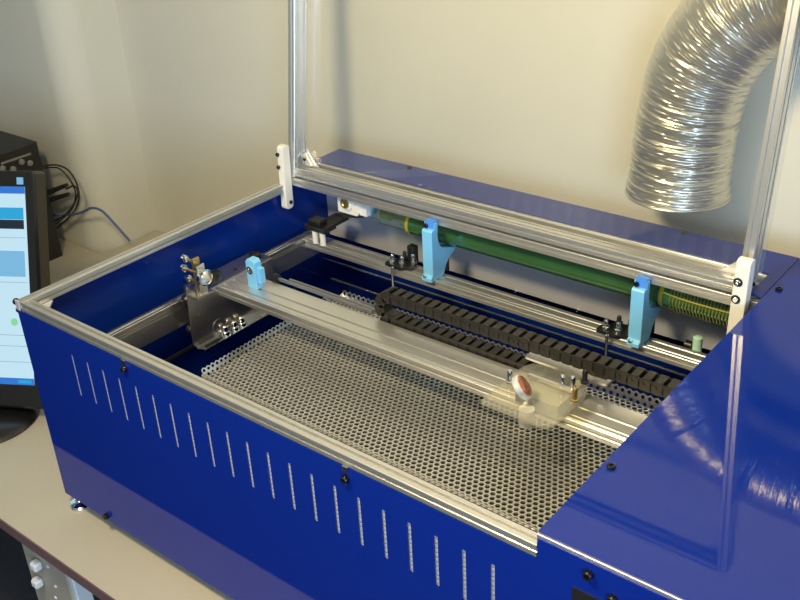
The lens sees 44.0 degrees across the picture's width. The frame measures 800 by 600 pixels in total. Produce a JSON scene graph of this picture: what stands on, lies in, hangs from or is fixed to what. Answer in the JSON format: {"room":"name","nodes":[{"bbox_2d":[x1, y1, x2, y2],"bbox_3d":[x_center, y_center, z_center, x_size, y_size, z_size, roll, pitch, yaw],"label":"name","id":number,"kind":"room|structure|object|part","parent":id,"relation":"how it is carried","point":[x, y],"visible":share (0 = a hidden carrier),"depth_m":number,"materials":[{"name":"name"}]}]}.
{"room":"workshop","nodes":[
{"label":"workshop","id":0,"kind":"room"},
{"bbox_2d":[0,0,83,246],"bbox_3d":[-1.830,-1.231,3.439,2.012,3.230,0.100,19,35,35],"label":"wall","id":1,"kind":"structure","parent":0,"point":[26,105],"depth_m":3.10,"materials":[{"name":"paint"}]},
{"bbox_2d":[0,528,99,599],"bbox_3d":[-1.234,1.810,1.188,7.300,0.050,5.230,19,35,35],"label":"floor","id":2,"kind":"structure","parent":0,"point":[15,575],"depth_m":2.97,"materials":[{"name":"carpet"}]},
{"bbox_2d":[0,231,233,599],"bbox_3d":[-0.430,0.563,2.594,4.700,0.739,1.141,19,35,35],"label":"desk","id":3,"kind":"object","parent":2,"relation":"on","point":[102,557],"depth_m":2.04,"materials":[{"name":"laminate"}]},
{"bbox_2d":[0,171,49,442],"bbox_3d":[-1.014,0.012,2.304,0.355,0.561,0.360,2,29,9],"label":"monitor","id":4,"kind":"object","parent":3,"relation":"on","point":[24,246],"visible":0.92,"depth_m":2.30,"materials":[{"name":"plastic"}]},
{"bbox_2d":[0,251,25,276],"bbox_3d":[-1.014,-0.087,2.315,0.297,0.057,0.021,2,29,9],"label":"picture","id":5,"kind":"object","parent":4,"relation":"on","point":[12,263],"depth_m":2.30,"materials":[{"name":"blue"}]},
{"bbox_2d":[0,131,62,260],"bbox_3d":[-1.276,-0.286,3.069,0.254,0.386,0.291,19,35,35],"label":"box","id":6,"kind":"object","parent":3,"relation":"on","point":[17,153],"visible":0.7,"depth_m":3.01,"materials":[{"name":"plastic"}]},
{"bbox_3d":[-1.138,-0.415,2.982,0.008,0.018,0.018,19,35,35],"label":"knob","id":7,"kind":"part","parent":6,"relation":"part of","materials":[{"name":"grey plastic"}]},
{"bbox_3d":[-1.121,-0.415,3.006,0.008,0.018,0.018,19,35,35],"label":"knob","id":8,"kind":"part","parent":6,"relation":"part of","materials":[{"name":"grey plastic"}]},
{"bbox_2d":[48,183,68,194],"bbox_3d":[-1.058,-0.344,3.066,0.096,0.051,0.017,13,32,27],"label":"plug","id":9,"kind":"object","parent":6,"relation":"attached to","point":[60,187],"visible":1,"depth_m":3.06,"materials":[{"name":"black plastic"}]},
{"bbox_2d":[49,192,70,202],"bbox_3d":[-1.058,-0.319,3.081,0.101,0.050,0.017,13,32,28],"label":"plug","id":10,"kind":"object","parent":6,"relation":"attached to","point":[60,196],"visible":1,"depth_m":3.07,"materials":[{"name":"black plastic"}]},
{"bbox_2d":[45,167,75,224],"bbox_3d":[-1.081,-0.320,3.147,0.197,0.239,0.034,22,37,39],"label":"cable","id":11,"kind":"object","parent":6,"relation":"attached to","point":[45,167],"visible":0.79,"depth_m":3.07,"materials":[{"name":"black rubber"}]},
{"bbox_2d":[42,164,79,228],"bbox_3d":[-1.062,-0.310,3.111,0.213,0.261,0.032,21,36,37],"label":"cable","id":12,"kind":"object","parent":6,"relation":"attached to","point":[68,170],"visible":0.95,"depth_m":3.04,"materials":[{"name":"black rubber"}]},
{"bbox_2d":[55,185,78,221],"bbox_3d":[-1.036,-0.295,3.069,0.180,0.161,0.010,20,36,36],"label":"cable","id":13,"kind":"object","parent":6,"relation":"attached to","point":[76,187],"visible":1,"depth_m":3.02,"materials":[{"name":"black rubber"}]},
{"bbox_2d":[53,207,130,241],"bbox_3d":[-0.968,-0.252,3.081,0.324,0.099,0.016,13,32,27],"label":"cable","id":14,"kind":"object","parent":6,"relation":"attached to","point":[89,208],"visible":0.97,"depth_m":3.03,"materials":[{"name":"blue rubber"}]},
{"bbox_3d":[-0.731,0.651,2.141,0.184,0.381,0.060,19,35,35],"label":"power strip","id":15,"kind":"part","parent":3,"relation":"part of","materials":[{"name":"silver metal"}]},
{"bbox_2d":[12,0,799,599],"bbox_3d":[0.222,-0.063,1.606,1.730,1.235,0.912,19,35,35],"label":"cutter","id":16,"kind":"object","parent":3,"relation":"on","point":[701,501],"visible":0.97,"depth_m":1.69,"materials":[{"name":"blue metal"}]},
{"bbox_3d":[-0.659,0.014,1.865,0.042,0.004,0.042,19,35,35],"label":"corner plate","id":17,"kind":"part","parent":16,"relation":"part of","materials":[{"name":"silver metal"}]},
{"bbox_3d":[-0.494,-0.125,2.082,0.020,0.020,0.689,19,35,35],"label":"rail","id":18,"kind":"part","parent":16,"relation":"part of","materials":[{"name":"metal"}]},
{"bbox_3d":[-0.424,0.031,2.268,0.002,0.436,0.902,19,35,35],"label":"panel","id":19,"kind":"part","parent":16,"relation":"part of","materials":[{"name":"blue metal"}]},
{"bbox_3d":[-0.424,-0.004,2.157,0.020,0.060,0.738,19,35,35],"label":"guide rail","id":20,"kind":"part","parent":16,"relation":"part of","materials":[{"name":"metal"}]},
{"bbox_3d":[-0.261,0.157,1.535,1.113,0.020,0.020,19,35,35],"label":"rail","id":21,"kind":"part","parent":16,"relation":"part of","materials":[{"name":"metal"}]},
{"bbox_2d":[72,356,494,599],"bbox_3d":[-0.234,0.256,1.556,0.933,0.105,0.001,19,35,35],"label":"vent grille","id":22,"kind":"object","parent":16,"relation":"attached to","point":[132,407],"depth_m":1.50,"materials":[{"name":"blue metal"}]},
{"bbox_3d":[-0.227,-0.637,2.190,0.020,0.736,0.142,19,35,35],"label":"lid post","id":23,"kind":"part","parent":16,"relation":"part of","materials":[{"name":"metal"}]},
{"bbox_2d":[304,198,370,245],"bbox_3d":[-0.136,-0.195,2.297,0.154,0.130,0.098,19,35,35],"label":"bracket","id":24,"kind":"object","parent":16,"relation":"attached to","point":[319,226],"depth_m":2.30,"materials":[{"name":"black plastic"}]},
{"bbox_3d":[-0.037,0.421,1.467,1.721,0.469,0.002,19,35,35],"label":"panel","id":25,"kind":"part","parent":16,"relation":"part of","materials":[{"name":"blue metal"}]},
{"bbox_3d":[0.284,0.100,2.198,1.180,0.006,0.006,19,35,35],"label":"rod","id":26,"kind":"part","parent":16,"relation":"part of","materials":[{"name":"metal"}]},
{"bbox_3d":[0.256,0.448,1.881,1.717,0.003,0.900,19,35,35],"label":"panel","id":27,"kind":"part","parent":16,"relation":"part of","materials":[{"name":"blue metal"}]},
{"bbox_3d":[-0.015,-0.035,2.200,0.007,0.084,0.007,19,35,35],"label":"adjuster rod","id":28,"kind":"part","parent":16,"relation":"part of","materials":[{"name":"metal"}]},
{"bbox_2d":[180,251,647,447],"bbox_3d":[0.159,0.147,1.769,1.464,0.204,0.251,19,35,35],"label":"gantry","id":29,"kind":"object","parent":16,"relation":"attached to","point":[222,302],"visible":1,"depth_m":1.96,"materials":[{"name":"metal"}]},
{"bbox_2d":[180,254,213,300],"bbox_3d":[-0.427,-0.051,2.070,0.057,0.085,0.046,19,35,35],"label":"mirror","id":30,"kind":"object","parent":29,"relation":"attached to","point":[200,290],"depth_m":2.06,"materials":[{"name":"metal"}]},
{"bbox_3d":[-0.397,-0.055,2.198,0.004,0.037,0.208,19,35,35],"label":"plate","id":31,"kind":"part","parent":29,"relation":"part of","materials":[{"name":"metal"}]},
{"bbox_2d":[213,319,224,332],"bbox_3d":[-0.393,0.056,2.150,0.002,0.032,0.032,19,35,35],"label":"washer","id":32,"kind":"object","parent":29,"relation":"in","point":[218,324],"depth_m":2.15,"materials":[{"name":"metal"}]},
{"bbox_3d":[-0.376,-0.062,2.174,0.053,0.004,0.208,19,35,35],"label":"plate","id":33,"kind":"part","parent":29,"relation":"part of","materials":[{"name":"metal"}]},
{"bbox_3d":[-0.365,-0.008,2.164,0.004,0.148,0.251,19,35,35],"label":"plate","id":34,"kind":"part","parent":29,"relation":"part of","materials":[{"name":"metal"}]},
{"bbox_3d":[-0.157,-0.010,2.047,0.265,0.009,0.009,19,35,35],"label":"rod","id":35,"kind":"part","parent":29,"relation":"part of","materials":[{"name":"metal"}]},
{"bbox_3d":[-0.040,0.024,2.009,0.510,0.009,0.009,19,35,35],"label":"rod","id":36,"kind":"part","parent":29,"relation":"part of","materials":[{"name":"metal"}]},
{"bbox_2d":[374,286,681,397],"bbox_3d":[0.261,0.107,1.741,0.778,0.079,0.032,19,35,35],"label":"chain","id":37,"kind":"object","parent":29,"relation":"attached to","point":[638,377],"visible":0.8,"depth_m":1.79,"materials":[{"name":"plastic"}]},
{"bbox_2d":[506,352,612,428],"bbox_3d":[0.244,0.134,1.659,0.163,0.079,0.216,19,35,35],"label":"carriage","id":38,"kind":"object","parent":29,"relation":"on","point":[553,393],"visible":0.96,"depth_m":1.65,"materials":[{"name":"clear plastic"}]},
{"bbox_2d":[512,374,531,405],"bbox_3d":[0.198,0.145,1.608,0.037,0.047,0.043,19,35,35],"label":"mirror","id":39,"kind":"object","parent":38,"relation":"on","point":[523,395],"depth_m":1.60,"materials":[{"name":"glass"}]},
{"bbox_3d":[0.298,0.115,1.725,0.163,0.005,0.044,19,35,35],"label":"carriage plate","id":40,"kind":"part","parent":38,"relation":"part of","materials":[{"name":"metal"}]},
{"bbox_2d":[201,290,661,532],"bbox_3d":[0.238,0.337,1.815,1.297,0.254,0.420,19,35,35],"label":"bed","id":41,"kind":"object","parent":16,"relation":"in","point":[470,446],"visible":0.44,"depth_m":1.83,"materials":[{"name":"metal"}]},
{"bbox_3d":[0.269,0.051,2.154,1.180,0.006,0.006,19,35,35],"label":"rod","id":42,"kind":"part","parent":16,"relation":"part of","materials":[{"name":"metal"}]},
{"bbox_3d":[0.178,-0.165,2.018,1.056,0.025,0.042,19,35,35],"label":"lid","id":43,"kind":"part","parent":16,"relation":"part of","materials":[{"name":"metal"}]},
{"bbox_3d":[0.231,-0.177,2.070,1.129,0.020,0.020,19,35,35],"label":"rail","id":44,"kind":"part","parent":16,"relation":"part of","materials":[{"name":"metal"}]},
{"bbox_3d":[0.526,0.063,2.074,1.717,0.473,0.002,19,35,35],"label":"panel","id":45,"kind":"part","parent":16,"relation":"part of","materials":[{"name":"blue metal"}]},
{"bbox_3d":[0.233,-0.188,2.066,1.126,0.002,0.181,19,35,35],"label":"panel","id":46,"kind":"part","parent":16,"relation":"part of","materials":[{"name":"blue metal"}]},
{"bbox_2d":[368,207,748,326],"bbox_3d":[0.327,-0.071,1.993,1.038,0.061,0.061,19,35,35],"label":"tube","id":47,"kind":"object","parent":16,"relation":"attached to","point":[693,306],"visible":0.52,"depth_m":1.96,"materials":[{"name":"green glass"}]},
{"bbox_3d":[0.395,0.104,1.901,0.007,0.084,0.007,19,35,35],"label":"adjuster rod","id":48,"kind":"part","parent":16,"relation":"part of","materials":[{"name":"metal"}]},
{"bbox_3d":[0.400,0.364,1.045,0.583,0.020,0.020,19,35,35],"label":"rail","id":49,"kind":"part","parent":16,"relation":"part of","materials":[{"name":"metal"}]},
{"bbox_3d":[0.677,0.180,1.337,0.587,0.002,0.899,19,35,35],"label":"panel","id":50,"kind":"part","parent":16,"relation":"part of","materials":[{"name":"blue metal"}]},
{"bbox_2d":[731,295,739,303],"bbox_3d":[0.569,-0.001,1.681,0.016,0.016,0.002,19,35,35],"label":"screw","id":51,"kind":"object","parent":16,"relation":"in","point":[735,299],"depth_m":1.68,"materials":[{"name":"black metal"}]},
{"bbox_2d":[733,278,742,286],"bbox_3d":[0.568,-0.030,1.667,0.016,0.016,0.002,19,35,35],"label":"screw","id":52,"kind":"object","parent":16,"relation":"in","point":[738,282],"depth_m":1.67,"materials":[{"name":"black metal"}]},
{"bbox_3d":[0.612,-0.354,1.579,0.020,0.736,0.142,19,35,35],"label":"lid post","id":53,"kind":"part","parent":16,"relation":"part of","materials":[{"name":"metal"}]},
{"bbox_2d":[30,0,155,253],"bbox_3d":[-0.939,-0.996,2.912,0.100,3.230,0.318,19,35,35],"label":"wall","id":54,"kind":"structure","parent":0,"point":[81,45],"depth_m":3.06,"materials":[{"name":"paint"}]},
{"bbox_2d":[115,0,799,258],"bbox_3d":[1.151,-0.356,1.513,5.090,3.230,0.100,19,35,35],"label":"wall","id":55,"kind":"structure","parent":0,"point":[540,98],"depth_m":2.35,"materials":[{"name":"paint"}]},
{"bbox_2d":[624,0,787,212],"bbox_3d":[0.641,-0.406,1.737,0.485,0.532,0.206,19,35,35],"label":"duct","id":56,"kind":"object","parent":55,"relation":"attached to","point":[702,71],"visible":0.97,"depth_m":1.77,"materials":[{"name":"metal"}]}
]}

